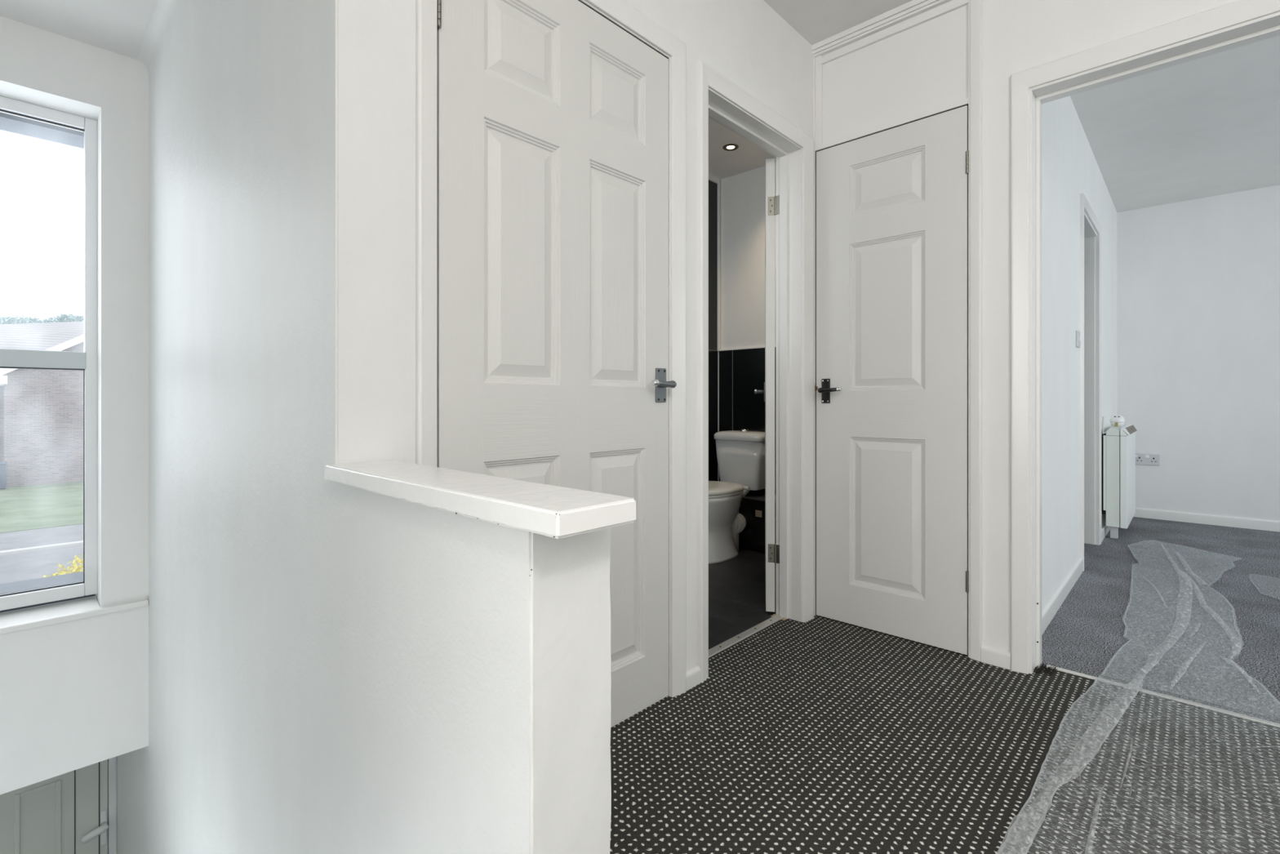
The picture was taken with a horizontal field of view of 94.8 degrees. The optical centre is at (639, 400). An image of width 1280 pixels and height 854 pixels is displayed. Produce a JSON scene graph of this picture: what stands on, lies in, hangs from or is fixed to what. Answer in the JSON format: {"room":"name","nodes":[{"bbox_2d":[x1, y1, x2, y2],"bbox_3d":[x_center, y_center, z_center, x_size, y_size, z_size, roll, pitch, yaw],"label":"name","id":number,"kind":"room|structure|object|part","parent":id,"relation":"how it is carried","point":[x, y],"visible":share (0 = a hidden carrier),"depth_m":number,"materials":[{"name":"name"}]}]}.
{"room":"stair landing","nodes":[
{"label":"stair landing","id":0,"kind":"room"},
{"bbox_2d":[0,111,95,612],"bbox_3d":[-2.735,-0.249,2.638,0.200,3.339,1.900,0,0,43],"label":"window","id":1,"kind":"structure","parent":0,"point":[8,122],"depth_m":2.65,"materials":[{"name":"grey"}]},
{"bbox_2d":[0,16,148,794],"bbox_3d":[-2.661,0.018,2.373,0.271,3.072,1.016,0,0,43],"label":"wall","id":2,"kind":"structure","parent":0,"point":[74,694],"depth_m":2.56,"materials":[{"name":"white paint"}]},
{"bbox_2d":[0,95,148,634],"bbox_3d":[-2.576,-0.173,2.416,0.257,2.182,0.835,0,0,43],"label":"window","id":3,"kind":"structure","parent":2,"relation":"attached to","point":[11,621],"depth_m":2.62,"materials":[{"name":"white plastic"}]},
{"bbox_3d":[-2.701,-0.197,2.427,0.060,2.135,0.680,0,0,43],"label":"frame","id":4,"kind":"part","parent":3,"relation":"part of","materials":[{"name":"white plastic"}]},
{"bbox_3d":[-2.576,0.904,2.416,0.257,0.027,0.835,0,0,43],"label":"sill","id":5,"kind":"part","parent":3,"relation":"part of","materials":[{"name":"white paint"}]},
{"bbox_2d":[116,0,611,853],"bbox_3d":[-1.612,1.051,2.165,4.185,5.179,0.197,0,0,43],"label":"wall","id":6,"kind":"structure","parent":0,"point":[282,133],"depth_m":1.20,"materials":[{"name":"white paint"}]},
{"bbox_2d":[324,459,635,538],"bbox_3d":[-0.294,0.134,0.901,0.684,0.032,0.126,0,0,43],"label":"wall cap","id":7,"kind":"object","parent":6,"relation":"on","point":[557,512],"visible":1,"depth_m":0.76,"materials":[{"name":"white paint"}]},
{"bbox_2d":[0,0,1279,212],"bbox_3d":[1.184,-1.568,1.494,7.120,0.100,8.800,0,0,43],"label":"ceiling","id":8,"kind":"structure","parent":0,"point":[1209,126],"depth_m":3.05,"materials":[{"name":"white paint"}]},
{"bbox_2d":[722,143,738,151],"bbox_3d":[0.543,-1.516,3.524,0.094,0.004,0.094,0,0,43],"label":"recessed light","id":9,"kind":"object","parent":8,"relation":"in","point":[730,147],"visible":1,"depth_m":3.52,"materials":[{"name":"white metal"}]},
{"bbox_3d":[0.543,-1.517,3.524,0.048,0.002,0.048,0,0,43],"label":"bulb","id":10,"kind":"part","parent":9,"relation":"part of","materials":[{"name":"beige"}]},
{"bbox_2d":[623,0,813,671],"bbox_3d":[0.428,-0.299,2.272,0.115,2.439,2.752,0,0,43],"label":"wall","id":11,"kind":"structure","parent":0,"point":[747,42],"depth_m":2.00,"materials":[{"name":"white paint"}]},
{"bbox_2d":[415,0,686,697],"bbox_3d":[-0.205,-0.106,1.589,0.139,2.054,0.890,0,0,43],"label":"door frame","id":12,"kind":"structure","parent":11,"relation":"attached to","point":[620,13],"depth_m":1.75,"materials":[{"name":"white paint"}]},
{"bbox_2d":[437,0,676,727],"bbox_3d":[-0.168,-0.073,1.540,0.099,1.975,0.771,0,0,43],"label":"door","id":13,"kind":"structure","parent":11,"relation":"in","point":[553,117],"depth_m":1.52,"materials":[{"name":"white wood"}]},
{"bbox_3d":[0.064,-0.047,1.797,0.007,0.104,0.046,0,0,43],"label":"handle","id":14,"kind":"part","parent":13,"relation":"part of","materials":[{"name":"silver metal"}]},
{"bbox_3d":[0.065,-0.050,1.757,0.055,0.023,0.081,0,0,43],"label":"lever","id":15,"kind":"part","parent":13,"relation":"part of","materials":[{"name":"silver metal"}]},
{"bbox_2d":[686,665,701,690],"bbox_3d":[0.168,0.895,1.900,0.017,0.052,0.075,0,0,43],"label":"baseboard","id":16,"kind":"structure","parent":11,"relation":"attached to","point":[694,674],"depth_m":1.89,"materials":[{"name":"white paint"}]},
{"bbox_2d":[753,158,779,611],"bbox_3d":[0.609,-0.067,2.849,0.101,1.952,0.677,0,0,9],"label":"door","id":17,"kind":"structure","parent":11,"relation":"in","point":[771,202],"depth_m":2.54,"materials":[{"name":"white wood"}]},
{"bbox_3d":[0.629,-0.049,3.108,0.055,0.023,0.081,0,0,12],"label":"lever","id":18,"kind":"part","parent":17,"relation":"part of","materials":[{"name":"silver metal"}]},
{"bbox_2d":[697,0,982,682],"bbox_3d":[0.691,-0.299,2.086,0.764,2.439,0.912,0,0,43],"label":"door frame","id":19,"kind":"structure","parent":11,"relation":"attached to","point":[720,100],"depth_m":2.31,"materials":[{"name":"white paint"}]},
{"bbox_2d":[720,162,775,349],"bbox_3d":[0.931,-0.299,3.756,1.183,2.439,0.100,0,0,43],"label":"wall","id":20,"kind":"structure","parent":0,"point":[742,195],"depth_m":3.92,"materials":[{"name":"white paint"}]},
{"bbox_2d":[719,346,775,494],"bbox_3d":[0.929,0.290,3.682,1.082,1.262,0.012,0,0,43],"label":"tiles","id":21,"kind":"structure","parent":20,"relation":"attached to","point":[741,371],"depth_m":3.90,"materials":[{"name":"black tile"}]},
{"bbox_2d":[609,516,1279,853],"bbox_3d":[1.634,0.971,1.071,5.885,0.100,8.600,0,0,43],"label":"floor","id":22,"kind":"structure","parent":0,"point":[820,735],"depth_m":1.63,"materials":[{"name":"grey carpet"}]},
{"bbox_2d":[708,428,764,564],"bbox_3d":[0.483,0.550,3.591,0.368,0.742,0.736,0,0,43],"label":"toilet","id":23,"kind":"object","parent":22,"relation":"on","point":[740,454],"visible":0.77,"depth_m":3.62,"materials":[{"name":"white ceramic"}]},
{"bbox_3d":[0.399,0.735,3.502,0.356,0.371,0.490,0,0,43],"label":"bowl","id":24,"kind":"part","parent":23,"relation":"part of","materials":[{"name":"white ceramic"}]},
{"bbox_3d":[0.395,0.541,3.497,0.356,0.014,0.462,0,0,43],"label":"seat","id":25,"kind":"part","parent":23,"relation":"part of","materials":[{"name":"white plastic"}]},
{"bbox_3d":[0.393,0.516,3.495,0.366,0.032,0.468,0,0,43],"label":"seat lid","id":26,"kind":"part","parent":23,"relation":"part of","materials":[{"name":"white plastic"}]},
{"bbox_3d":[0.666,0.222,3.786,0.368,0.059,0.202,0,0,43],"label":"cistern lid","id":27,"kind":"part","parent":23,"relation":"part of","materials":[{"name":"white ceramic"}]},
{"bbox_2d":[708,613,783,657],"bbox_3d":[0.380,0.917,2.274,0.037,0.007,0.652,0,0,43],"label":"threshold strip","id":28,"kind":"object","parent":22,"relation":"on","point":[712,651],"visible":0.69,"depth_m":2.29,"materials":[{"name":"white metal"}]},
{"bbox_2d":[738,491,775,553],"bbox_3d":[0.811,0.760,3.633,0.953,0.322,0.220,0,0,43],"label":"pipe boxing","id":29,"kind":"object","parent":22,"relation":"on","point":[752,538],"visible":0.14,"depth_m":3.61,"materials":[{"name":"black tile"}]},
{"bbox_2d":[770,613,786,620],"bbox_3d":[0.592,0.919,2.499,0.065,0.004,0.033,0,0,43],"label":"threshold","id":30,"kind":"object","parent":22,"relation":"on","point":[784,618],"visible":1,"depth_m":2.48,"materials":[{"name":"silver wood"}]},
{"bbox_2d":[1033,661,1057,675],"bbox_3d":[1.379,0.912,2.006,0.068,0.018,0.093,0,0,43],"label":"carpet fray","id":31,"kind":"object","parent":22,"relation":"on","point":[1041,668],"visible":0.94,"depth_m":2.00,"materials":[{"name":"grey carpet"}]},
{"bbox_2d":[1102,416,1137,538],"bbox_3d":[3.398,0.513,4.162,0.144,0.815,0.751,0,0,43],"label":"heater","id":32,"kind":"object","parent":22,"relation":"on","point":[1118,443],"visible":0.98,"depth_m":3.90,"materials":[{"name":"white metal"}]},
{"bbox_3d":[3.388,0.507,4.172,0.070,0.657,0.750,0,0,43],"label":"casing","id":33,"kind":"part","parent":32,"relation":"part of","materials":[{"name":"white metal"}]},
{"bbox_2d":[1109,414,1124,426],"bbox_3d":[3.196,0.134,3.940,0.080,0.078,0.080,0,0,43],"label":"fitting","id":34,"kind":"object","parent":32,"relation":"on","point":[1117,420],"visible":1,"depth_m":3.92,"materials":[{"name":"white plastic"}]},
{"bbox_3d":[3.429,0.516,4.133,0.037,0.644,0.750,0,0,43],"label":"panel","id":35,"kind":"part","parent":32,"relation":"part of","materials":[{"name":"white metal"}]},
{"bbox_2d":[1120,424,1137,435],"bbox_3d":[3.433,0.202,4.129,0.049,0.052,0.670,0,0,43],"label":"grille","id":36,"kind":"object","parent":32,"relation":"attached to","point":[1129,429],"depth_m":4.04,"materials":[{"name":"grey metal"}]},
{"bbox_2d":[996,540,1279,853],"bbox_3d":[1.990,0.910,1.886,0.926,0.018,4.776,0,0,43],"label":"plastic sheet","id":37,"kind":"object","parent":22,"relation":"on","point":[1122,710],"visible":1,"depth_m":1.71,"materials":[{"name":"white"}]},
{"bbox_2d":[1045,664,1279,728],"bbox_3d":[1.698,0.918,1.763,0.800,0.006,0.020,0,0,43],"label":"threshold strip","id":38,"kind":"object","parent":22,"relation":"on","point":[1188,702],"visible":0.89,"depth_m":1.81,"materials":[{"name":"white metal"}]},
{"bbox_2d":[1249,573,1279,598],"bbox_3d":[3.200,0.915,2.784,0.426,0.007,0.540,0,0,43],"label":"plastic sheet","id":39,"kind":"object","parent":22,"relation":"on","point":[1251,574],"visible":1,"depth_m":2.92,"materials":[{"name":"white"}]},
{"bbox_2d":[1041,95,1116,610],"bbox_3d":[2.565,-0.299,3.454,0.100,2.439,3.649,0,0,43],"label":"wall","id":40,"kind":"structure","parent":0,"point":[1070,168],"depth_m":2.81,"materials":[{"name":"white paint"}]},
{"bbox_2d":[1041,521,1110,635],"bbox_3d":[2.606,0.886,3.415,0.014,0.070,3.649,0,0,43],"label":"baseboard","id":41,"kind":"structure","parent":40,"relation":"attached to","point":[1050,610],"depth_m":2.69,"materials":[{"name":"white paint"}]},
{"bbox_2d":[1075,330,1080,347],"bbox_3d":[2.314,-0.324,3.102,0.016,0.086,0.086,0,0,43],"label":"light switch","id":42,"kind":"object","parent":40,"relation":"attached to","point":[1077,332],"visible":1,"depth_m":3.08,"materials":[{"name":"grey plastic"}]},
{"bbox_2d":[1080,193,1101,570],"bbox_3d":[2.644,-0.102,3.527,0.117,2.045,0.842,0,0,43],"label":"door frame","id":43,"kind":"structure","parent":40,"relation":"attached to","point":[1090,226],"depth_m":3.76,"materials":[{"name":"white paint"}]},
{"bbox_2d":[982,0,1238,652],"bbox_3d":[1.980,-0.299,1.432,2.075,2.439,0.100,0,0,43],"label":"wall","id":44,"kind":"structure","parent":0,"point":[1019,35],"depth_m":2.04,"materials":[{"name":"white paint"}]},
{"bbox_2d":[814,105,968,654],"bbox_3d":[0.956,-0.074,2.312,0.603,1.978,0.099,0,0,43],"label":"door","id":45,"kind":"structure","parent":44,"relation":"in","point":[891,385],"depth_m":2.29,"materials":[{"name":"white wood"}]},
{"bbox_3d":[0.784,-0.041,2.483,0.037,0.103,0.007,0,0,43],"label":"handle","id":46,"kind":"part","parent":45,"relation":"part of","materials":[{"name":"black metal"}]},
{"bbox_3d":[0.786,-0.043,2.442,0.083,0.023,0.055,0,0,43],"label":"lever","id":47,"kind":"part","parent":45,"relation":"part of","materials":[{"name":"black metal"}]},
{"bbox_2d":[981,644,1010,669],"bbox_3d":[1.239,0.893,2.049,0.090,0.055,0.016,0,0,43],"label":"baseboard","id":48,"kind":"structure","parent":44,"relation":"attached to","point":[990,655],"depth_m":2.04,"materials":[{"name":"white paint"}]},
{"bbox_2d":[1010,0,1279,674],"bbox_3d":[1.651,-0.098,1.728,0.951,2.037,0.120,0,0,43],"label":"door frame","id":49,"kind":"structure","parent":44,"relation":"attached to","point":[1240,23],"depth_m":1.99,"materials":[{"name":"white paint"}]},
{"bbox_2d":[1116,185,1279,520],"bbox_3d":[4.610,-0.299,4.104,5.700,2.439,0.100,0,0,43],"label":"wall","id":50,"kind":"structure","parent":0,"point":[1198,280],"depth_m":4.41,"materials":[{"name":"white paint"}]},
{"bbox_2d":[1135,453,1159,465],"bbox_3d":[3.975,0.460,4.623,0.162,0.088,0.014,0,0,43],"label":"power socket","id":51,"kind":"object","parent":50,"relation":"attached to","point":[1140,458],"visible":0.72,"depth_m":4.61,"materials":[{"name":"grey plastic"}]},
{"bbox_2d":[1133,507,1279,532],"bbox_3d":[5.174,0.884,3.496,3.646,0.074,0.014,0,0,43],"label":"baseboard","id":52,"kind":"structure","parent":50,"relation":"attached to","point":[1210,519],"depth_m":4.37,"materials":[{"name":"white paint"}]},
{"bbox_3d":[-0.191,-0.299,3.353,0.100,2.439,2.025,0,0,43],"label":"wall","id":53,"kind":"structure","parent":0,"visible":0},
{"bbox_2d":[708,180,717,480],"bbox_3d":[-0.120,-0.282,3.346,0.012,2.405,1.913,0,0,43],"label":"wall panel","id":54,"kind":"object","parent":53,"relation":"attached to","point":[713,187],"visible":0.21,"depth_m":3.99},
{"bbox_2d":[708,173,775,480],"bbox_3d":[0.274,-0.459,2.984,1.082,2.119,1.925,0,0,43],"label":"trim","id":55,"kind":"structure","parent":53,"relation":"attached to","point":[711,178],"depth_m":4.03,"materials":[{"name":"white plastic"}]},
{"bbox_3d":[-3.510,2.481,3.172,0.140,2.120,1.016,0,0,43],"label":"wall","id":56,"kind":"structure","parent":0,"visible":0},
{"bbox_2d":[0,759,108,853],"bbox_3d":[-3.386,2.576,3.118,0.114,1.910,0.848,0,0,43],"label":"door","id":57,"kind":"structure","parent":56,"relation":"in","point":[65,813],"depth_m":3.29,"materials":[{"name":"white wood"}]},
{"bbox_3d":[-3.119,2.467,3.366,0.064,0.061,0.116,0,0,43],"label":"lever","id":58,"kind":"part","parent":57,"relation":"part of","materials":[{"name":"white plastic"}]},
{"bbox_3d":[-3.120,2.481,3.423,0.016,0.200,0.027,0,0,43],"label":"handle","id":59,"kind":"part","parent":57,"relation":"part of","materials":[{"name":"white plastic"}]},
{"bbox_2d":[107,755,116,853],"bbox_3d":[-3.402,2.548,3.152,0.045,1.986,0.895,0,0,43],"label":"door frame","id":60,"kind":"structure","parent":56,"relation":"attached to","point":[112,762],"depth_m":3.45,"materials":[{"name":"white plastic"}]},
{"label":"outside","id":61,"kind":"structure","parent":0,"visible":0},
{"bbox_2d":[0,481,83,533],"bbox_3d":[-34.732,3.711,46.351,65.900,0.120,100.000,0,0,43],"label":"lawn","id":62,"kind":"structure","parent":61,"point":[31,507],"depth_m":20.31,"materials":[{"name":"green plant"}]},
{"bbox_2d":[0,461,7,488],"bbox_3d":[-26.497,3.071,24.227,0.680,1.060,0.610,0,0,43],"label":"wheelie bin","id":63,"kind":"object","parent":62,"relation":"on","point":[2,464],"visible":1,"depth_m":24.16,"materials":[{"name":"blue plastic"}]},
{"bbox_2d":[0,315,32,324],"bbox_3d":[-60.680,-2.265,56.578,3.668,11.871,3.835,0,0,43],"label":"tree","id":64,"kind":"object","parent":62,"relation":"on","point":[7,320],"visible":0.08,"depth_m":56.10,"materials":[{"name":"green plant"}]},
{"bbox_2d":[9,314,55,323],"bbox_3d":[-65.738,-2.877,64.480,6.181,13.095,5.936,0,0,43],"label":"tree","id":65,"kind":"object","parent":62,"relation":"on","point":[34,320],"visible":0.03,"depth_m":63.48,"materials":[{"name":"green plant"}]},
{"bbox_2d":[0,321,84,487],"bbox_3d":[-31.964,-0.704,26.805,10.700,8.750,23.300,0,0,43],"label":"brick house","id":66,"kind":"structure","parent":62,"relation":"on","point":[42,410],"depth_m":25.95,"materials":[{"name":"grey brick"}]},
{"bbox_2d":[50,313,84,322],"bbox_3d":[-58.875,-2.699,61.464,4.314,12.739,3.978,0,0,43],"label":"tree","id":67,"kind":"object","parent":62,"relation":"on","point":[63,317],"visible":0.15,"depth_m":60.15,"materials":[{"name":"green plant"}]},
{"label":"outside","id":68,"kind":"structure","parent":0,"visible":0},
{"bbox_2d":[0,524,83,583],"bbox_3d":[-3.721,3.721,17.216,19.200,0.100,100.000,0,0,43],"label":"road","id":69,"kind":"structure","parent":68,"point":[15,567],"depth_m":14.10,"materials":[{"name":"grey asphalt"}]},
{"bbox_2d":[0,540,83,555],"bbox_3d":[-8.258,3.636,21.479,0.250,0.070,100.000,0,0,43],"label":"kerb","id":70,"kind":"object","parent":69,"relation":"on","point":[81,542],"depth_m":14.46,"materials":[{"name":"white concrete"}]},
{"bbox_2d":[43,554,83,577],"bbox_3d":[-8.731,2.964,9.415,1.434,1.430,2.532,0,0,43],"label":"shrub","id":71,"kind":"object","parent":69,"relation":"on","point":[76,561],"visible":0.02,"depth_m":9.16,"materials":[{"name":"yellow plant"}]}
]}

